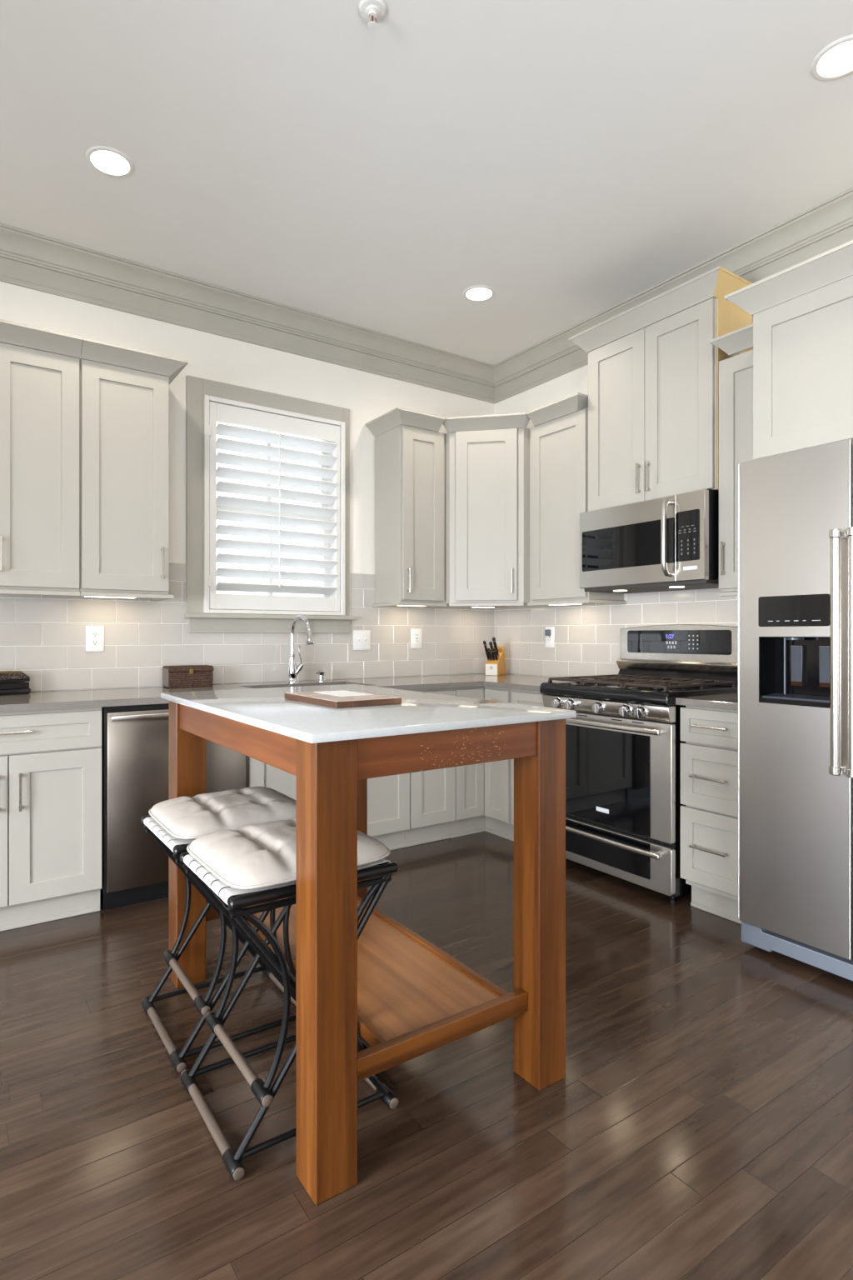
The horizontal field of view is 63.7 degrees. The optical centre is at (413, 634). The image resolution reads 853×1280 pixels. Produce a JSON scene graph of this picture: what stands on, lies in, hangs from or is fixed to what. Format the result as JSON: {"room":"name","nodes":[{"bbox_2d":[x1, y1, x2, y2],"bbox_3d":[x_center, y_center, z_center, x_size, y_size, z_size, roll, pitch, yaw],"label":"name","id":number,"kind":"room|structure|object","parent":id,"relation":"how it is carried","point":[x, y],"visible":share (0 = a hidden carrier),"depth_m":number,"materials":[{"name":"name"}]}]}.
{"room":"kitchen","nodes":[
{"label":"kitchen","id":0,"kind":"room"},
{"bbox_2d":[0,281,494,691],"bbox_3d":[-1.796,-0.347,3.415,5.950,3.070,0.150,0,0,-34],"label":"wall","id":1,"kind":"structure","parent":0,"point":[367,396],"depth_m":3.91,"materials":[{"name":"paint"}]},
{"bbox_2d":[0,319,82,595],"bbox_3d":[-1.732,-0.753,3.123,0.358,1.151,0.383,0,0,-34],"label":"upper cabinet","id":2,"kind":"object","parent":1,"relation":"attached to","point":[40,367],"visible":1,"depth_m":3.03,"materials":[{"name":"paint"}]},
{"bbox_2d":[85,625,104,651],"bbox_3d":[-1.597,0.019,3.442,0.084,0.128,0.008,0,0,-34],"label":"wall outlet","id":3,"kind":"object","parent":1,"relation":"attached to","point":[94,634],"visible":1,"depth_m":3.44,"materials":[{"name":"white plastic"}]},
{"bbox_2d":[91,631,98,637],"bbox_3d":[-1.596,-0.002,3.439,0.032,0.028,0.002,0,0,-34],"label":"socket","id":4,"kind":"object","parent":3,"relation":"attached to","point":[94,634],"depth_m":3.44,"materials":[{"name":"white plastic"}]},
{"bbox_2d":[91,640,98,645],"bbox_3d":[-1.596,0.041,3.439,0.032,0.028,0.002,0,0,-34],"label":"socket","id":5,"kind":"object","parent":3,"relation":"attached to","point":[94,642],"depth_m":3.44,"materials":[{"name":"white plastic"}]},
{"bbox_2d":[80,337,188,600],"bbox_3d":[-1.390,-0.753,3.354,0.463,1.151,0.383,0,0,-34],"label":"upper cabinet","id":6,"kind":"object","parent":1,"relation":"attached to","point":[124,391],"visible":0.96,"depth_m":3.23,"materials":[{"name":"paint"}]},
{"bbox_2d":[82,595,135,598],"bbox_3d":[-1.475,-0.190,3.343,0.240,0.015,0.070,0,0,-34],"label":"light","id":7,"kind":"object","parent":6,"relation":"attached to","point":[82,596],"visible":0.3,"depth_m":3.31,"materials":[{"name":"white paint"}]},
{"bbox_2d":[0,562,494,691],"bbox_3d":[-1.026,-0.056,3.839,3.900,0.658,0.010,0,0,-34],"label":"backsplash","id":8,"kind":"structure","parent":1,"relation":"attached to","point":[42,637],"depth_m":3.72,"materials":[{"name":"tile"}]},
{"bbox_2d":[185,375,349,615],"bbox_3d":[-0.810,-0.756,3.979,0.998,1.282,0.020,0,0,-34],"label":"trim","id":9,"kind":"structure","parent":1,"relation":"attached to","point":[196,387],"depth_m":3.73,"materials":[{"name":"paint"}]},
{"bbox_2d":[184,613,356,633],"bbox_3d":[-0.795,-0.063,3.968,1.037,0.105,0.055,0,0,-34],"label":"window sill","id":10,"kind":"structure","parent":1,"relation":"attached to","point":[198,622],"depth_m":3.92,"materials":[{"name":"paint"}]},
{"bbox_2d":[216,430,334,597],"bbox_3d":[-0.838,-0.713,4.060,0.830,1.140,0.135,0,0,-34],"label":"window","id":11,"kind":"structure","parent":1,"relation":"in","point":[218,507],"depth_m":4.24,"materials":[{"name":"white paint"}]},
{"bbox_2d":[203,395,345,615],"bbox_3d":[-0.782,-0.710,3.974,0.865,1.185,0.097,0,0,-34],"label":"plantation shutter","id":12,"kind":"object","parent":11,"relation":"attached to","point":[216,409],"visible":0.99,"depth_m":3.94,"materials":[{"name":"white paint"}]},
{"bbox_2d":[353,630,370,649],"bbox_3d":[-0.321,0.034,4.300,0.125,0.124,0.016,0,0,-34],"label":"light switch","id":13,"kind":"object","parent":1,"relation":"attached to","point":[362,638],"visible":1,"depth_m":4.30,"materials":[{"name":"white plastic"}]},
{"bbox_2d":[365,407,446,606],"bbox_3d":[-0.027,-0.753,4.275,0.407,1.151,0.383,0,0,-34],"label":"upper cabinet","id":14,"kind":"object","parent":1,"relation":"attached to","point":[410,446],"visible":1,"depth_m":4.20,"materials":[{"name":"paint"}]},
{"bbox_2d":[410,628,422,648],"bbox_3d":[0.022,0.025,4.536,0.087,0.130,0.008,0,0,-34],"label":"wall outlet","id":15,"kind":"object","parent":1,"relation":"attached to","point":[416,633],"visible":1,"depth_m":4.53,"materials":[{"name":"white plastic"}]},
{"bbox_2d":[415,633,419,643],"bbox_3d":[0.023,0.025,4.534,0.034,0.068,0.002,0,0,-34],"label":"socket","id":16,"kind":"object","parent":15,"relation":"attached to","point":[417,635],"depth_m":4.53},
{"bbox_2d":[442,412,529,607],"bbox_3d":[0.487,-0.755,4.421,0.718,1.155,0.718,0,0,-34],"label":"upper cabinet","id":17,"kind":"object","parent":1,"relation":"attached to","point":[487,457],"visible":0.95,"depth_m":4.21,"materials":[{"name":"paint"}]},
{"bbox_2d":[470,605,495,608],"bbox_3d":[0.469,-0.190,4.609,0.160,0.015,0.070,0,0,-34],"label":"light","id":18,"kind":"object","parent":17,"relation":"attached to","point":[483,607],"visible":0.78,"depth_m":4.58,"materials":[{"name":"white paint"}]},
{"bbox_2d":[0,830,852,1279],"bbox_3d":[0.173,1.228,0.370,6.100,0.080,7.400,0,0,-34],"label":"floor","id":19,"kind":"structure","parent":0,"point":[698,1125],"depth_m":1.70,"materials":[{"name":"brown wood"}]},
{"bbox_2d":[0,706,101,931],"bbox_3d":[-1.761,0.746,2.952,0.688,0.884,0.633,0,0,-34],"label":"base cabinet","id":20,"kind":"object","parent":19,"relation":"on","point":[51,760],"visible":0.97,"depth_m":2.80,"materials":[{"name":"paint"}]},
{"bbox_2d":[101,703,246,910],"bbox_3d":[-1.194,0.749,3.301,0.632,0.878,0.654,0,0,-34],"label":"dishwasher","id":21,"kind":"object","parent":19,"relation":"on","point":[135,738],"visible":0.38,"depth_m":2.97,"materials":[{"name":"silver metal"}]},
{"bbox_2d":[140,815,296,1072],"bbox_3d":[-0.575,0.880,2.137,0.432,0.612,0.412,0,0,-34],"label":"stool","id":22,"kind":"object","parent":19,"relation":"on","point":[165,840],"visible":0.34,"depth_m":2.03,"materials":[{"name":"black metal"}]},
{"bbox_2d":[148,786,296,839],"bbox_3d":[-0.570,0.540,2.141,0.434,0.064,0.422,0,0,-34],"label":"seat cushion","id":23,"kind":"object","parent":22,"relation":"on","point":[197,816],"visible":0.84,"depth_m":2.04,"materials":[{"name":"fabric"}]},
{"bbox_2d":[180,851,398,1180],"bbox_3d":[-0.328,0.880,1.771,0.432,0.612,0.412,0,0,-34],"label":"stool","id":24,"kind":"object","parent":19,"relation":"on","point":[233,909],"visible":0.47,"depth_m":1.66,"materials":[{"name":"black metal"}]},
{"bbox_2d":[186,817,390,889],"bbox_3d":[-0.326,0.540,1.772,0.436,0.064,0.424,0,0,-34],"label":"seat cushion","id":25,"kind":"object","parent":24,"relation":"on","point":[260,855],"visible":0.66,"depth_m":1.67,"materials":[{"name":"fabric"}]},
{"bbox_2d":[246,690,409,850],"bbox_3d":[-0.567,0.747,3.777,0.928,0.882,0.603,0,0,-34],"label":"base cabinet","id":26,"kind":"object","parent":19,"relation":"on","point":[388,797],"visible":0.23,"depth_m":3.69,"materials":[{"name":"paint"}]},
{"bbox_2d":[160,684,575,1204],"bbox_3d":[-0.223,0.695,2.106,0.772,0.986,1.202,0,0,-34],"label":"kitchen island","id":27,"kind":"object","parent":19,"relation":"on","point":[407,997],"visible":0.88,"depth_m":1.73,"materials":[{"name":"brown wood"}]},
{"bbox_2d":[285,690,401,708],"bbox_3d":[-0.220,0.191,2.082,0.214,0.019,0.351,0,0,-34],"label":"cutting board","id":28,"kind":"object","parent":27,"relation":"on","point":[332,698],"visible":1,"depth_m":1.99,"materials":[{"name":"brown wood"}]},
{"bbox_2d":[243,898,500,1040],"bbox_3d":[-0.191,0.973,2.130,0.364,0.020,1.012,0,0,-34],"label":"shelf","id":29,"kind":"object","parent":27,"relation":"attached to","point":[407,985],"depth_m":1.90,"materials":[{"name":"brown wood"}]},
{"bbox_2d":[405,687,455,847],"bbox_3d":[-0.052,0.746,4.126,0.313,0.884,0.603,0,0,-34],"label":"base cabinet","id":30,"kind":"object","parent":19,"relation":"on","point":[432,792],"visible":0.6,"depth_m":3.89,"materials":[{"name":"paint"}]},
{"bbox_2d":[450,685,514,841],"bbox_3d":[0.474,0.746,4.355,0.813,0.884,0.813,0,0,-34],"label":"base cabinet","id":31,"kind":"object","parent":19,"relation":"on","point":[482,790],"visible":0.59,"depth_m":4.03,"materials":[{"name":"paint"}]},
{"bbox_2d":[0,673,558,712],"bbox_3d":[-0.705,0.288,3.355,3.889,0.030,1.150,0,0,-34],"label":"countertop","id":32,"kind":"structure","parent":31,"relation":"on","point":[48,700],"depth_m":3.48,"materials":[{"name":"stone"}]},
{"bbox_2d":[0,670,30,695],"bbox_3d":[-1.895,0.220,3.089,0.091,0.107,0.300,0,0,32],"label":"lidded box","id":33,"kind":"object","parent":32,"relation":"on","point":[12,682],"visible":1,"depth_m":3.13,"materials":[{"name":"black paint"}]},
{"bbox_2d":[162,665,213,688],"bbox_3d":[-1.188,0.218,3.617,0.233,0.110,0.140,0,0,-34],"label":"chest","id":34,"kind":"object","parent":32,"relation":"on","point":[187,676],"visible":1,"depth_m":3.56,"materials":[{"name":"brown wood"}]},
{"bbox_2d":[286,615,314,682],"bbox_3d":[-0.617,0.080,3.849,0.092,0.386,0.289,0,0,-34],"label":"faucet","id":35,"kind":"object","parent":32,"relation":"on","point":[292,672],"visible":1,"depth_m":3.92,"materials":[{"name":"silver metal"}]},
{"bbox_2d":[315,670,325,681],"bbox_3d":[-0.539,0.239,4.013,0.052,0.069,0.086,0,0,0],"label":"soap dispenser","id":36,"kind":"object","parent":32,"relation":"on","point":[321,672],"visible":1,"depth_m":4.01,"materials":[{"name":"silver metal"}]},
{"bbox_2d":[485,646,506,675],"bbox_3d":[0.564,0.176,4.672,0.088,0.193,0.167,0,0,30],"label":"knife block","id":37,"kind":"object","parent":32,"relation":"on","point":[498,667],"visible":0.9,"depth_m":4.62,"materials":[{"name":"brown wood"}]},
{"bbox_2d":[483,640,489,660],"bbox_3d":[0.492,0.107,4.607,0.020,0.138,0.088,0,0,30],"label":"kitchen knife","id":38,"kind":"object","parent":37,"relation":"in","point":[484,642],"visible":1,"depth_m":4.60,"materials":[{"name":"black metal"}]},
{"bbox_2d":[487,647,492,660],"bbox_3d":[0.515,0.133,4.607,0.018,0.090,0.060,0,0,30],"label":"kitchen knife","id":39,"kind":"object","parent":37,"relation":"in","point":[488,648],"visible":1,"depth_m":4.60,"materials":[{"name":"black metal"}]},
{"bbox_2d":[489,641,494,655],"bbox_3d":[0.532,0.094,4.641,0.023,0.100,0.068,0,0,30],"label":"kitchen knife","id":40,"kind":"object","parent":37,"relation":"in","point":[490,642],"visible":0.62,"depth_m":4.62,"materials":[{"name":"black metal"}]},
{"bbox_2d":[490,648,495,660],"bbox_3d":[0.533,0.135,4.598,0.018,0.086,0.058,0,0,30],"label":"kitchen knife","id":41,"kind":"object","parent":37,"relation":"in","point":[492,649],"visible":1,"depth_m":4.59,"materials":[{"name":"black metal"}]},
{"bbox_2d":[492,636,499,655],"bbox_3d":[0.554,0.079,4.618,0.023,0.130,0.085,0,0,30],"label":"kitchen knife","id":42,"kind":"object","parent":37,"relation":"in","point":[493,637],"visible":0.84,"depth_m":4.60,"materials":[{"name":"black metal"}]},
{"bbox_2d":[493,648,498,660],"bbox_3d":[0.551,0.132,4.589,0.018,0.087,0.059,0,0,30],"label":"kitchen knife","id":43,"kind":"object","parent":37,"relation":"in","point":[494,649],"visible":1,"depth_m":4.58,"materials":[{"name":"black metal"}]},
{"bbox_2d":[510,689,544,824],"bbox_3d":[0.882,0.746,3.938,0.603,0.884,0.332,0,0,-34],"label":"base cabinet","id":44,"kind":"object","parent":19,"relation":"on","point":[520,697],"visible":0.1,"depth_m":3.84,"materials":[{"name":"paint"}]},
{"bbox_2d":[540,624,738,902],"bbox_3d":[1.148,0.567,3.450,0.710,1.242,0.768,0,0,-34],"label":"gas range","id":45,"kind":"object","parent":19,"relation":"on","point":[623,742],"visible":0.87,"depth_m":3.24,"materials":[{"name":"silver metal"}]},
{"bbox_2d":[540,674,738,706],"bbox_3d":[1.122,0.266,3.433,0.597,0.086,0.768,0,0,-34],"label":"cooktop","id":46,"kind":"object","parent":45,"relation":"in","point":[624,690],"depth_m":3.26,"materials":[{"name":"metal"}]},
{"bbox_2d":[680,705,742,924],"bbox_3d":[1.492,0.746,3.010,0.633,0.884,0.332,0,0,-34],"label":"base cabinet","id":47,"kind":"object","parent":19,"relation":"on","point":[709,754],"visible":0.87,"depth_m":2.88,"materials":[{"name":"paint"}]},
{"bbox_2d":[675,692,738,710],"bbox_3d":[1.494,0.288,3.013,0.629,0.030,0.342,0,0,-34],"label":"countertop","id":48,"kind":"structure","parent":47,"relation":"on","point":[727,701],"depth_m":2.90,"materials":[{"name":"stone"}]},
{"bbox_2d":[738,439,852,980],"bbox_3d":[1.759,0.267,2.429,0.806,1.841,0.894,0,0,-34],"label":"refrigerator","id":49,"kind":"object","parent":19,"relation":"on","point":[796,507],"visible":1,"depth_m":2.44,"materials":[{"name":"grey metal"}]},
{"bbox_2d":[0,0,852,364],"bbox_3d":[0.173,-1.933,0.370,6.100,0.100,7.400,0,0,-34],"label":"ceiling","id":50,"kind":"structure","parent":0,"point":[569,160],"depth_m":2.62,"materials":[{"name":"paint"}]},
{"bbox_2d":[85,145,134,177],"bbox_3d":[-1.206,-1.877,2.730,0.180,0.010,0.180,0,0,-34],"label":"recessed light","id":51,"kind":"object","parent":50,"relation":"in","point":[109,161],"visible":1,"depth_m":2.72,"materials":[{"name":"white paint"}]},
{"bbox_2d":[358,0,386,29],"bbox_3d":[-0.122,-1.855,2.060,0.084,0.055,0.084,0,0,-34],"label":"sprinkler head","id":52,"kind":"object","parent":50,"relation":"attached to","point":[372,11],"visible":1,"depth_m":2.05},
{"bbox_2d":[462,285,495,301],"bbox_3d":[0.362,-1.877,3.782,0.180,0.010,0.180,0,0,-34],"label":"recessed light","id":53,"kind":"object","parent":50,"relation":"in","point":[477,292],"visible":1,"depth_m":3.77,"materials":[{"name":"white paint"}]},
{"bbox_2d":[810,34,852,79],"bbox_3d":[1.399,-1.877,2.238,0.180,0.010,0.180,0,0,-34],"label":"recessed light","id":54,"kind":"object","parent":50,"relation":"in","point":[835,61],"visible":1,"depth_m":2.24,"materials":[{"name":"white paint"}]},
{"bbox_2d":[495,316,753,677],"bbox_3d":[2.637,-0.347,2.037,0.150,3.070,7.100,0,0,-34],"label":"wall","id":55,"kind":"structure","parent":0,"point":[576,381],"depth_m":4.51,"materials":[{"name":"paint"}]},
{"bbox_2d":[0,187,852,403],"bbox_3d":[0.173,-1.772,0.370,5.800,0.221,7.100,0,0,-34],"label":"trim","id":56,"kind":"structure","parent":55,"relation":"attached to","point":[28,259],"depth_m":3.71,"materials":[{"name":"paint"}]},
{"bbox_2d":[545,626,554,647],"bbox_3d":[0.877,0.015,4.456,0.036,0.134,0.079,0,0,-34],"label":"wall outlet","id":57,"kind":"object","parent":55,"relation":"attached to","point":[550,631],"visible":1,"depth_m":4.45,"materials":[{"name":"grey plastic"}]},
{"bbox_2d":[548,631,551,642],"bbox_3d":[0.886,0.015,4.462,0.002,0.068,0.034,0,0,-34],"label":"socket","id":58,"kind":"object","parent":57,"relation":"attached to","point":[549,632],"depth_m":4.45,"materials":[{"name":"white plastic"}]},
{"bbox_2d":[525,392,626,605],"bbox_3d":[0.934,-0.753,4.058,0.383,1.151,0.493,0,0,-34],"label":"upper cabinet","id":59,"kind":"object","parent":55,"relation":"attached to","point":[558,446],"visible":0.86,"depth_m":3.98,"materials":[{"name":"paint"}]},
{"bbox_2d":[554,603,583,605],"bbox_3d":[0.917,-0.190,4.152,0.070,0.015,0.230,0,0,-34],"label":"light","id":60,"kind":"object","parent":59,"relation":"attached to","point":[574,603],"visible":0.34,"depth_m":4.13,"materials":[{"name":"white paint"}]},
{"bbox_2d":[495,588,738,685],"bbox_3d":[1.226,-0.056,3.981,0.010,0.658,2.282,0,0,-34],"label":"backsplash","id":61,"kind":"structure","parent":55,"relation":"attached to","point":[587,635],"depth_m":4.21,"materials":[{"name":"tile"}]},
{"bbox_2d":[569,265,752,511],"bbox_3d":[1.276,-1.163,3.552,0.383,0.976,0.903,0,0,-34],"label":"upper cabinet","id":62,"kind":"object","parent":55,"relation":"attached to","point":[653,365],"visible":0.9,"depth_m":3.42,"materials":[{"name":"paint"}]},
{"bbox_2d":[580,488,719,593],"bbox_3d":[1.251,-0.452,3.528,0.450,0.437,0.752,0,0,-34],"label":"microwave","id":63,"kind":"object","parent":62,"relation":"attached to","point":[669,542],"visible":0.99,"depth_m":3.37,"materials":[{"name":"silver metal"}]},
{"bbox_2d":[710,323,753,596],"bbox_3d":[1.597,-0.760,3.092,0.366,1.165,0.337,0,0,-34],"label":"upper cabinet","id":64,"kind":"object","parent":55,"relation":"attached to","point":[736,372],"visible":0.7,"depth_m":3.10,"materials":[{"name":"paint"}]},
{"bbox_2d":[725,240,852,459],"bbox_3d":[1.799,-1.014,2.512,0.683,0.668,0.990,0,0,-34],"label":"upper cabinet","id":65,"kind":"object","parent":55,"relation":"attached to","point":[802,312],"visible":0.86,"depth_m":2.54,"materials":[{"name":"paint"}]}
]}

